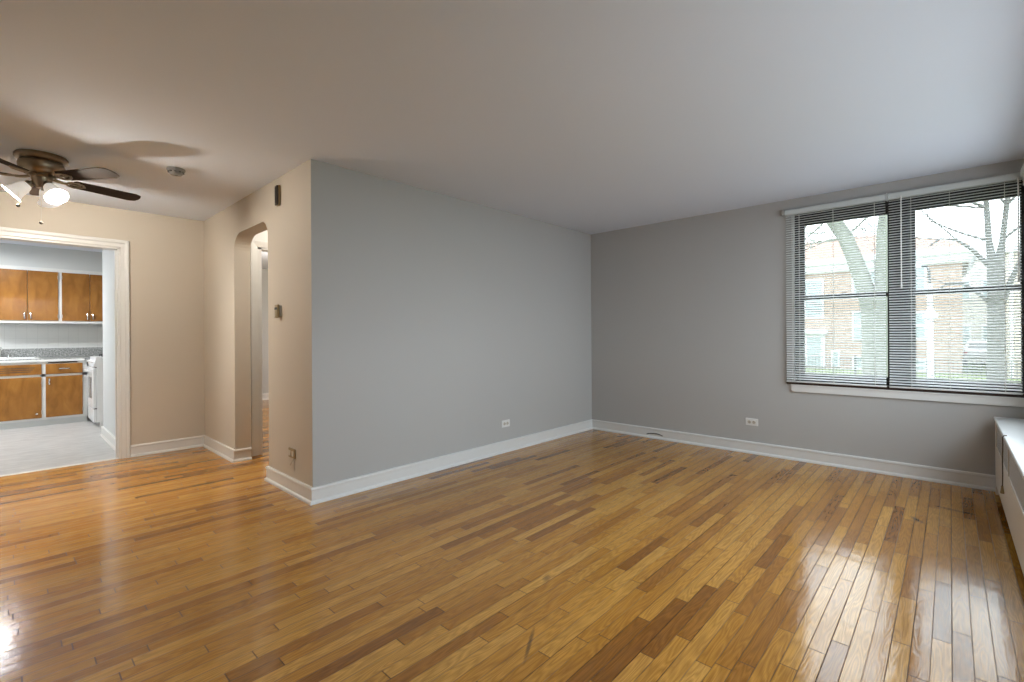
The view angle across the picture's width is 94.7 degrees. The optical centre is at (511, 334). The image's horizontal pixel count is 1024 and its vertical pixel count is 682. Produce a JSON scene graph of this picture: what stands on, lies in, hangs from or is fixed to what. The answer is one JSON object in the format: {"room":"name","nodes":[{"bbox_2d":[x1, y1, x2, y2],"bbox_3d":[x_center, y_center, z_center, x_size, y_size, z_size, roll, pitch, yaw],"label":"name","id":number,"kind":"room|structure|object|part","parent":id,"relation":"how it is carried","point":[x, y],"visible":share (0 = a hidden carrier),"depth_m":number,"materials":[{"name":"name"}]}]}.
{"room":"empty living room","nodes":[
{"label":"empty living room","id":0,"kind":"room"},
{"bbox_2d":[87,362,88,414],"bbox_3d":[-7.078,0.008,6.604,0.120,2.468,3.240,0,0,43],"label":"wall","id":1,"kind":"structure","parent":0,"point":[87,362],"depth_m":7.17,"materials":[{"name":"paint"}]},
{"bbox_2d":[0,265,59,323],"bbox_3d":[-6.760,-0.548,6.572,0.374,0.774,0.648,0,0,43],"label":"upper cabinet","id":2,"kind":"object","parent":1,"relation":"attached to","point":[27,294],"visible":1,"depth_m":6.49,"materials":[{"name":"brown wood"}]},
{"bbox_3d":[-6.753,-0.539,6.357,0.016,0.688,0.304,0,0,43],"label":"door","id":3,"kind":"part","parent":2,"relation":"part of","materials":[{"name":"brown wood"}]},
{"bbox_3d":[-6.544,-0.541,6.582,0.016,0.688,0.302,0,0,43],"label":"door","id":4,"kind":"part","parent":2,"relation":"part of","materials":[{"name":"brown wood"}]},
{"bbox_2d":[0,323,102,348],"bbox_3d":[-7.079,0.019,6.508,0.008,0.357,3.098,0,0,43],"label":"wall tile","id":5,"kind":"structure","parent":1,"relation":"attached to","point":[12,335],"depth_m":6.87,"materials":[{"name":"white tile"}]},
{"bbox_2d":[59,269,102,323],"bbox_3d":[-6.318,-0.551,7.047,0.374,0.774,0.648,0,0,43],"label":"upper cabinet","id":6,"kind":"object","parent":1,"relation":"attached to","point":[81,293],"visible":0.59,"depth_m":6.87,"materials":[{"name":"brown wood"}]},
{"bbox_3d":[-6.314,-0.542,6.830,0.016,0.688,0.297,0,0,43],"label":"door","id":7,"kind":"part","parent":6,"relation":"part of","materials":[{"name":"brown wood"}]},
{"bbox_3d":[-6.105,-0.543,7.054,0.016,0.688,0.309,0,0,43],"label":"door","id":8,"kind":"part","parent":6,"relation":"part of","materials":[{"name":"brown wood"}]},
{"bbox_2d":[0,191,204,444],"bbox_3d":[-4.483,-0.007,4.095,0.120,2.468,3.098,0,0,43],"label":"wall","id":9,"kind":"structure","parent":0,"point":[166,253],"depth_m":4.88,"materials":[{"name":"beige paint"}]},
{"bbox_2d":[0,227,130,476],"bbox_3d":[-4.227,0.147,4.350,0.154,2.157,1.082,0,0,43],"label":"door frame","id":10,"kind":"structure","parent":9,"relation":"in","point":[120,248],"depth_m":4.66,"materials":[{"name":"white wood"}]},
{"bbox_2d":[130,435,251,462],"bbox_3d":[-3.175,1.161,4.654,1.124,0.117,0.645,0,0,35],"label":"baseboard","id":11,"kind":"structure","parent":9,"relation":"attached to","point":[230,454],"depth_m":4.84,"materials":[{"name":"white wood"}]},
{"bbox_2d":[102,249,114,435],"bbox_3d":[-4.228,-0.009,5.507,1.428,2.468,0.683,0,0,43],"label":"wall","id":12,"kind":"structure","parent":0,"point":[107,255],"depth_m":5.41,"materials":[{"name":"paint"}]},
{"bbox_2d":[100,426,114,450],"bbox_3d":[-4.244,1.167,5.508,1.454,0.117,0.713,0,0,43],"label":"baseboard","id":13,"kind":"structure","parent":12,"relation":"attached to","point":[105,434],"depth_m":5.36,"materials":[{"name":"white wood"}]},
{"bbox_2d":[204,159,312,486],"bbox_3d":[-3.683,-0.012,5.564,6.269,2.468,0.142,0,0,43],"label":"wall","id":14,"kind":"structure","parent":0,"point":[229,234],"depth_m":3.90,"materials":[{"name":"beige paint"}]},
{"bbox_2d":[275,185,279,205],"bbox_3d":[-1.866,-1.107,3.751,0.052,0.164,0.032,0,0,43],"label":"door chime","id":15,"kind":"object","parent":14,"relation":"attached to","point":[277,187],"visible":1,"depth_m":3.74,"materials":[{"name":"brown wood"}]},
{"bbox_2d":[274,305,281,317],"bbox_3d":[-1.874,-0.185,3.751,0.090,0.108,0.049,0,0,43],"label":"thermostat","id":16,"kind":"object","parent":14,"relation":"attached to","point":[278,308],"visible":1,"depth_m":3.73,"materials":[{"name":"white plastic"}]},
{"bbox_2d":[288,447,295,470],"bbox_3d":[-1.686,0.952,3.601,0.116,0.166,0.022,0,0,43],"label":"phone jack","id":17,"kind":"object","parent":14,"relation":"attached to","point":[291,452],"visible":1,"depth_m":3.58,"materials":[{"name":"beige plastic"}]},
{"bbox_3d":[-1.682,0.905,3.605,0.116,0.072,0.010,0,0,43],"label":"plate","id":18,"kind":"part","parent":17,"relation":"part of","materials":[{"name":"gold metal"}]},
{"bbox_2d":[253,230,267,241],"bbox_3d":[-2.199,-0.021,5.244,0.100,2.468,1.410,0,0,43],"label":"wall","id":19,"kind":"structure","parent":0,"point":[263,236],"depth_m":4.81,"materials":[{"name":"white paint"}]},
{"bbox_2d":[250,240,267,455],"bbox_3d":[-2.324,0.129,5.096,0.124,2.170,0.958,0,0,43],"label":"door frame","id":20,"kind":"structure","parent":19,"relation":"in","point":[256,248],"depth_m":4.75,"materials":[{"name":"white wood"}]},
{"bbox_2d":[262,269,268,393],"bbox_3d":[-3.062,-0.016,7.518,4.460,2.468,3.567,0,0,43],"label":"wall","id":21,"kind":"structure","parent":0,"point":[265,361],"depth_m":8.90,"materials":[{"name":"beige paint"}]},
{"bbox_2d":[262,393,268,399],"bbox_3d":[-4.630,1.169,8.900,0.030,0.117,3.447,0,0,43],"label":"baseboard","id":22,"kind":"structure","parent":21,"relation":"attached to","point":[264,396],"depth_m":8.88,"materials":[{"name":"white wood"}]},
{"bbox_2d":[311,159,591,486],"bbox_3d":[-0.178,-0.033,4.830,0.142,2.468,3.839,0,0,43],"label":"wall","id":23,"kind":"structure","parent":0,"point":[439,320],"depth_m":4.16,"materials":[{"name":"grey paint"}]},
{"bbox_2d":[502,419,509,427],"bbox_3d":[-0.062,0.910,4.837,0.011,0.072,0.116,0,0,43],"label":"wall outlet","id":24,"kind":"object","parent":23,"relation":"attached to","point":[505,423],"visible":1,"depth_m":4.83,"materials":[{"name":"white plastic"}]},
{"bbox_2d":[264,419,994,505],"bbox_3d":[0.878,1.136,4.676,5.899,0.117,2.657,0,0,0],"label":"baseboard","id":25,"kind":"structure","parent":23,"relation":"attached to","point":[310,495],"depth_m":4.15,"materials":[{"name":"white wood"}]},
{"bbox_2d":[0,400,1023,681],"bbox_3d":[-2.146,1.271,4.381,10.120,0.124,6.687,0,0,43],"label":"floor","id":26,"kind":"structure","parent":0,"point":[592,555],"depth_m":2.39,"materials":[{"name":"brown wood"}]},
{"bbox_2d":[0,362,43,429],"bbox_3d":[-6.881,0.803,6.233,0.646,0.868,0.958,0,0,43],"label":"base cabinet","id":27,"kind":"object","parent":26,"relation":"on","point":[21,383],"visible":0.98,"depth_m":6.23,"materials":[{"name":"wood"}]},
{"bbox_3d":[-6.655,0.847,6.042,0.016,0.554,0.893,0,0,43],"label":"door","id":28,"kind":"part","parent":27,"relation":"part of","materials":[{"name":"brown wood"}]},
{"bbox_2d":[0,347,102,362],"bbox_3d":[-6.758,0.281,6.377,0.637,0.171,2.740,0,0,43],"label":"countertop","id":29,"kind":"structure","parent":27,"relation":"on","point":[44,354],"depth_m":6.75,"materials":[{"name":"laminate"}]},
{"bbox_2d":[0,347,10,357],"bbox_3d":[-6.966,0.247,6.419,0.197,0.160,0.200,0,0,43],"label":"faucet","id":30,"kind":"object","parent":29,"relation":"on","point":[1,349],"visible":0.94,"depth_m":6.47,"materials":[{"name":"silver metal"}]},
{"bbox_2d":[0,357,38,362],"bbox_3d":[-6.852,0.398,6.301,0.424,0.166,0.744,0,0,43],"label":"sink","id":31,"kind":"object","parent":29,"relation":"in","point":[12,357],"visible":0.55,"depth_m":6.41,"materials":[{"name":"white ceramic"}]},
{"bbox_2d":[43,360,87,424],"bbox_3d":[-6.400,0.800,6.742,0.658,0.868,0.442,0,0,43],"label":"base cabinet","id":32,"kind":"object","parent":26,"relation":"on","point":[65,382],"visible":1,"depth_m":6.54,"materials":[{"name":"wood"}]},
{"bbox_3d":[-6.200,0.467,6.534,0.016,0.140,0.373,0,0,43],"label":"drawer","id":33,"kind":"part","parent":32,"relation":"part of","materials":[{"name":"brown wood"}]},
{"bbox_3d":[-6.198,0.844,6.534,0.016,0.554,0.373,0,0,43],"label":"door","id":34,"kind":"part","parent":32,"relation":"part of","materials":[{"name":"brown wood"}]},
{"bbox_2d":[84,354,102,425],"bbox_3d":[-5.586,0.751,6.711,0.614,0.956,0.718,0,0,43],"label":"stove","id":35,"kind":"object","parent":26,"relation":"on","point":[94,370],"visible":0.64,"depth_m":6.33,"materials":[{"name":"white metal"}]},
{"bbox_3d":[-5.787,0.715,6.495,0.600,0.540,0.036,0,0,43],"label":"oven door","id":36,"kind":"part","parent":35,"relation":"part of","materials":[{"name":"white metal"}]},
{"bbox_3d":[-5.784,1.086,6.497,0.600,0.174,0.032,0,0,43],"label":"broiler drawer","id":37,"kind":"part","parent":35,"relation":"part of","materials":[{"name":"white metal"}]},
{"bbox_3d":[-5.769,0.368,6.517,0.614,0.129,0.080,0,0,43],"label":"control panel","id":38,"kind":"part","parent":35,"relation":"part of","materials":[{"name":"white metal"}]},
{"bbox_2d":[993,417,1023,574],"bbox_3d":[2.953,0.898,2.636,0.262,0.568,2.185,0,0,43],"label":"radiator cover","id":39,"kind":"object","parent":26,"relation":"on","point":[1012,500],"visible":0.99,"depth_m":2.67,"materials":[{"name":"white metal"}]},
{"bbox_2d":[1000,435,1006,493],"bbox_3d":[2.978,0.786,2.860,0.021,0.372,0.086,0,0,37],"label":"pull cord","id":40,"kind":"object","parent":39,"relation":"hanging from","point":[1002,486],"visible":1,"depth_m":2.86,"materials":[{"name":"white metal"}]},
{"bbox_3d":[2.978,0.764,2.854,0.021,0.327,0.076,0,0,43],"label":"cord","id":41,"kind":"part","parent":40,"relation":"part of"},
{"bbox_2d":[1009,451,1023,511],"bbox_3d":[2.540,0.742,2.361,0.007,0.165,1.010,0,0,43],"label":"radiator cover","id":42,"kind":"object","parent":39,"relation":"attached to","point":[1016,480],"depth_m":2.42,"materials":[{"name":"metal"}]},
{"bbox_2d":[0,0,1023,268],"bbox_3d":[-2.091,-1.316,4.384,10.520,0.120,7.087,0,0,43],"label":"ceiling","id":43,"kind":"structure","parent":0,"point":[590,117],"depth_m":2.50,"materials":[{"name":"paint"}]},
{"bbox_2d":[0,243,101,271],"bbox_3d":[-6.964,-1.080,6.395,0.340,0.292,3.098,0,0,43],"label":"soffit","id":44,"kind":"structure","parent":43,"relation":"attached to","point":[10,254],"depth_m":6.64,"materials":[{"name":"paint"}]},
{"bbox_2d":[0,149,140,223],"bbox_3d":[-3.316,-1.004,3.331,1.097,0.488,1.132,0,0,43],"label":"ceiling fan","id":45,"kind":"object","parent":43,"relation":"hanging from","point":[43,168],"visible":1,"depth_m":3.25,"materials":[{"name":"brown metal"}]},
{"bbox_3d":[-3.229,-1.101,2.926,0.130,0.033,0.425,0,0,-9],"label":"blade","id":46,"kind":"part","parent":45,"relation":"part of","materials":[{"name":"brown wood"}]},
{"bbox_3d":[-3.383,-0.984,3.220,0.131,0.144,0.144,0,0,43],"label":"lamp shade","id":47,"kind":"part","parent":45,"relation":"part of","materials":[{"name":"white glass"}]},
{"bbox_3d":[-3.335,-1.042,3.260,0.054,0.061,0.064,0,0,43],"label":"lamp arm","id":48,"kind":"part","parent":45,"relation":"part of","materials":[{"name":"brown metal"}]},
{"bbox_3d":[-3.554,-1.099,3.567,0.427,0.033,0.133,0,0,43],"label":"blade","id":49,"kind":"part","parent":45,"relation":"part of","materials":[{"name":"brown wood"}]},
{"bbox_3d":[-3.343,-0.984,3.412,0.144,0.144,0.129,0,0,43],"label":"lamp shade","id":50,"kind":"part","parent":45,"relation":"part of","materials":[{"name":"white glass"}]},
{"bbox_3d":[-3.164,-0.982,3.275,0.140,0.145,0.127,0,0,43],"label":"lamp shade","id":51,"kind":"part","parent":45,"relation":"part of","materials":[{"name":"white glass"}]},
{"bbox_3d":[-2.916,-1.103,3.241,0.425,0.033,0.130,0,0,9],"label":"blade","id":52,"kind":"part","parent":45,"relation":"part of","materials":[{"name":"brown wood"}]},
{"bbox_3d":[-3.119,-1.101,3.636,0.130,0.033,0.425,0,0,27],"label":"blade","id":53,"kind":"part","parent":45,"relation":"part of","materials":[{"name":"brown wood"}]},
{"bbox_2d":[166,166,185,176],"bbox_3d":[-2.541,-1.228,3.566,0.120,0.050,0.120,0,0,43],"label":"smoke detector","id":54,"kind":"object","parent":43,"relation":"attached to","point":[174,171],"visible":1,"depth_m":3.53,"materials":[{"name":"grey plastic"}]},
{"bbox_2d":[591,159,1023,474],"bbox_3d":[2.504,-0.049,4.787,3.848,2.468,0.250,0,0,43],"label":"wall","id":55,"kind":"structure","parent":0,"point":[688,315],"depth_m":4.84,"materials":[{"name":"grey paint"}]},
{"bbox_2d":[746,418,757,425],"bbox_3d":[2.397,0.873,4.714,0.116,0.072,0.011,0,0,43],"label":"wall outlet","id":56,"kind":"object","parent":55,"relation":"attached to","point":[749,421],"visible":1,"depth_m":4.71,"materials":[{"name":"white plastic"}]},
{"bbox_2d":[786,180,1023,406],"bbox_3d":[3.262,-0.311,3.997,1.630,1.687,0.174,0,0,43],"label":"window","id":57,"kind":"structure","parent":55,"relation":"in","point":[884,392],"depth_m":3.96,"materials":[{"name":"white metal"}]},
{"bbox_2d":[782,193,886,386],"bbox_3d":[2.871,-0.372,4.234,0.784,1.634,0.058,0,0,43],"label":"mini blind","id":58,"kind":"object","parent":57,"relation":"attached to","point":[879,198],"visible":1,"depth_m":4.20,"materials":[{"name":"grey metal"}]},
{"bbox_3d":[2.687,-0.346,4.407,0.003,1.564,0.029,0,0,43],"label":"ladder cord","id":59,"kind":"part","parent":58,"relation":"part of","materials":[{"name":"white fabric"}]},
{"bbox_3d":[2.881,-0.347,4.227,0.003,1.564,0.029,0,0,43],"label":"ladder cord","id":60,"kind":"part","parent":58,"relation":"part of","materials":[{"name":"white fabric"}]},
{"bbox_3d":[2.884,0.438,4.228,0.747,0.014,0.026,0,0,43],"label":"rail","id":61,"kind":"part","parent":58,"relation":"part of","materials":[{"name":"metal"}]},
{"bbox_3d":[3.097,-0.349,4.026,0.003,1.564,0.029,0,0,43],"label":"ladder cord","id":62,"kind":"part","parent":58,"relation":"part of","materials":[{"name":"white fabric"}]},
{"bbox_3d":[3.024,-0.725,4.291,0.699,0.787,0.030,0,0,43],"label":"sash","id":63,"kind":"part","parent":57,"relation":"part of","materials":[{"name":"brown metal"}]},
{"bbox_3d":[3.002,0.018,4.263,0.699,0.767,0.030,0,0,43],"label":"sash","id":64,"kind":"part","parent":57,"relation":"part of","materials":[{"name":"brown metal"}]},
{"bbox_3d":[3.232,0.451,3.968,1.620,0.028,0.073,0,0,43],"label":"sill","id":65,"kind":"part","parent":57,"relation":"part of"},
{"bbox_2d":[887,172,1023,394],"bbox_3d":[3.439,-0.374,3.696,0.780,1.630,0.068,0,0,43],"label":"mini blind","id":66,"kind":"object","parent":57,"relation":"attached to","point":[1016,177],"visible":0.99,"depth_m":3.67,"materials":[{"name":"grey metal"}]},
{"bbox_3d":[3.271,-0.350,3.864,0.003,1.564,0.029,0,0,43],"label":"ladder cord","id":67,"kind":"part","parent":66,"relation":"part of","materials":[{"name":"white fabric"}]},
{"bbox_3d":[3.441,-0.351,3.706,0.003,1.564,0.029,0,0,43],"label":"ladder cord","id":68,"kind":"part","parent":66,"relation":"part of","materials":[{"name":"white fabric"}]},
{"bbox_3d":[3.450,0.434,3.703,0.762,0.014,0.026,0,0,43],"label":"rail","id":69,"kind":"part","parent":66,"relation":"part of","materials":[{"name":"metal"}]},
{"bbox_3d":[3.661,-0.352,3.502,0.003,1.564,0.029,0,0,43],"label":"ladder cord","id":70,"kind":"part","parent":66,"relation":"part of","materials":[{"name":"white fabric"}]},
{"bbox_3d":[3.604,-0.728,3.752,0.676,0.787,0.030,0,0,43],"label":"sash","id":71,"kind":"part","parent":57,"relation":"part of","materials":[{"name":"brown metal"}]},
{"bbox_3d":[3.582,0.015,3.724,0.676,0.767,0.030,0,0,43],"label":"sash","id":72,"kind":"part","parent":57,"relation":"part of","materials":[{"name":"brown metal"}]},
{"bbox_3d":[1.678,-0.044,0.888,0.250,2.468,7.087,0,0,43],"label":"wall","id":73,"kind":"structure","parent":0,"visible":0},
{"bbox_2d":[1020,163,1023,184],"bbox_3d":[2.370,-1.121,1.914,0.124,0.116,3.940,0,0,43],"label":"blind headrail","id":74,"kind":"object","parent":73,"relation":"attached to","point":[1022,168],"visible":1,"depth_m":3.35,"materials":[{"name":"white plastic"}]},
{"label":"outside","id":75,"kind":"structure","parent":0,"visible":0},
{"bbox_3d":[32.580,2.115,35.049,120.000,0.280,84.313,0,0,43],"label":"ground","id":76,"kind":"structure","parent":75,"visible":0},
{"bbox_2d":[962,254,986,361],"bbox_3d":[35.332,-1.787,34.731,13.900,7.250,9.400,0,0,43],"label":"building","id":77,"kind":"structure","parent":76,"relation":"on","point":[983,254],"depth_m":32.09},
{"bbox_3d":[31.104,-3.037,32.503,0.570,1.120,0.030,0,0,43],"label":"pane","id":78,"kind":"part","parent":77,"relation":"part of","materials":[{"name":"white glass"}]},
{"bbox_3d":[31.122,-0.037,32.503,0.570,1.120,0.030,0,0,43],"label":"pane","id":79,"kind":"part","parent":77,"relation":"part of","materials":[{"name":"white glass"}]},
{"bbox_3d":[32.038,-0.042,31.652,0.570,1.120,0.030,0,0,43],"label":"pane","id":80,"kind":"part","parent":77,"relation":"part of","materials":[{"name":"white glass"}]},
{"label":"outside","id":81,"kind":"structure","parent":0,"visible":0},
{"bbox_2d":[806,363,1020,382],"bbox_3d":[19.493,1.993,28.311,70.000,0.120,20.000,0,0,43],"label":"lawn","id":82,"kind":"structure","parent":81,"point":[968,363],"depth_m":23.82,"materials":[{"name":"green plant"}]},
{"bbox_2d":[805,235,977,372],"bbox_3d":[20.586,-2.023,30.652,13.550,7.900,10.050,0,0,43],"label":"brick building","id":83,"kind":"structure","parent":82,"relation":"on","point":[836,241],"depth_m":26.03,"materials":[{"name":"beige brick"}]},
{"bbox_3d":[17.517,-2.080,27.387,0.820,2.070,0.030,0,0,43],"label":"pane","id":84,"kind":"part","parent":83,"relation":"part of","materials":[{"name":"white glass"}]},
{"bbox_3d":[17.475,0.985,27.300,0.670,1.680,0.040,0,0,43],"label":"door","id":85,"kind":"part","parent":83,"relation":"part of","materials":[{"name":"white"}]},
{"bbox_3d":[19.457,-0.467,25.593,1.450,1.420,0.030,0,0,43],"label":"pane","id":86,"kind":"part","parent":83,"relation":"part of","materials":[{"name":"white glass"}]},
{"bbox_3d":[20.606,-3.909,30.281,13.000,0.770,9.550,0,0,43],"label":"cornice","id":87,"kind":"part","parent":83,"relation":"part of","materials":[{"name":"white"}]},
{"bbox_3d":[20.927,-2.886,24.215,0.380,1.140,0.030,0,0,43],"label":"pane","id":88,"kind":"part","parent":83,"relation":"part of","materials":[{"name":"white glass"}]},
{"bbox_3d":[20.941,-0.476,24.215,0.380,1.220,0.030,0,0,43],"label":"pane","id":89,"kind":"part","parent":83,"relation":"part of","materials":[{"name":"white glass"}]},
{"bbox_2d":[805,355,1017,382],"bbox_3d":[15.744,1.401,19.506,12.570,1.110,0.060,0,0,43],"label":"iron fence","id":90,"kind":"object","parent":82,"relation":"on","point":[854,355],"visible":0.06,"depth_m":18.79,"materials":[{"name":"black metal"}]},
{"bbox_2d":[963,341,986,364],"bbox_3d":[29.312,1.125,29.396,1.783,1.498,4.306,0,0,43],"label":"car","id":91,"kind":"object","parent":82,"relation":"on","point":[967,341],"visible":0.2,"depth_m":28.39,"materials":[{"name":"white paint"}]},
{"bbox_2d":[1004,244,1020,377],"bbox_3d":[28.588,-1.046,20.526,10.450,5.850,9.400,0,0,43],"label":"brick building","id":92,"kind":"structure","parent":82,"relation":"on","point":[1011,244],"depth_m":20.55,"materials":[{"name":"beige brick"}]},
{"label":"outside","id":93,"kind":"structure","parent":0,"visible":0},
{"bbox_3d":[3.560,2.089,11.164,70.000,0.120,9.813,0,0,43],"label":"lawn","id":94,"kind":"structure","parent":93,"visible":0},
{"bbox_2d":[805,215,887,376],"bbox_3d":[7.424,-2.951,11.110,4.136,9.953,7.294,0,0,-37],"label":"bare tree","id":95,"kind":"object","parent":94,"relation":"on","point":[885,216],"visible":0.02,"depth_m":10.55,"materials":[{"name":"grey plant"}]},
{"bbox_2d":[844,197,1019,381],"bbox_3d":[9.715,-2.438,10.265,2.481,8.899,5.144,0,0,-41],"label":"bare tree","id":96,"kind":"object","parent":94,"relation":"on","point":[927,217],"visible":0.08,"depth_m":9.74,"materials":[{"name":"grey plant"}]},
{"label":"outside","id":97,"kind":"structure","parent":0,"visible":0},
{"bbox_3d":[9.793,2.081,17.872,70.000,0.060,8.500,0,0,43],"label":"street","id":98,"kind":"object","parent":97,"visible":0},
{"bbox_2d":[805,218,876,249],"bbox_3d":[10.353,-2.273,16.337,5.324,8.562,2.588,0,0,41],"label":"bare tree","id":99,"kind":"object","parent":98,"relation":"on","point":[862,218],"visible":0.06,"depth_m":16.05,"materials":[{"name":"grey plant"}]},
{"bbox_2d":[916,264,937,378],"bbox_3d":[14.501,-0.247,16.556,0.710,4.540,0.440,0,0,43],"label":"street lamp","id":100,"kind":"object","parent":98,"relation":"on","point":[916,264],"visible":0.41,"depth_m":16.41,"materials":[{"name":"metal"}]},
{"bbox_3d":[14.493,-2.103,16.553,0.334,0.735,0.070,0,0,43],"label":"arm","id":101,"kind":"part","parent":100,"relation":"part of","materials":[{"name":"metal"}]},
{"bbox_3d":[14.602,0.117,16.464,0.200,3.810,0.200,0,0,43],"label":"post","id":102,"kind":"part","parent":100,"relation":"part of","materials":[{"name":"white metal"}]}
]}

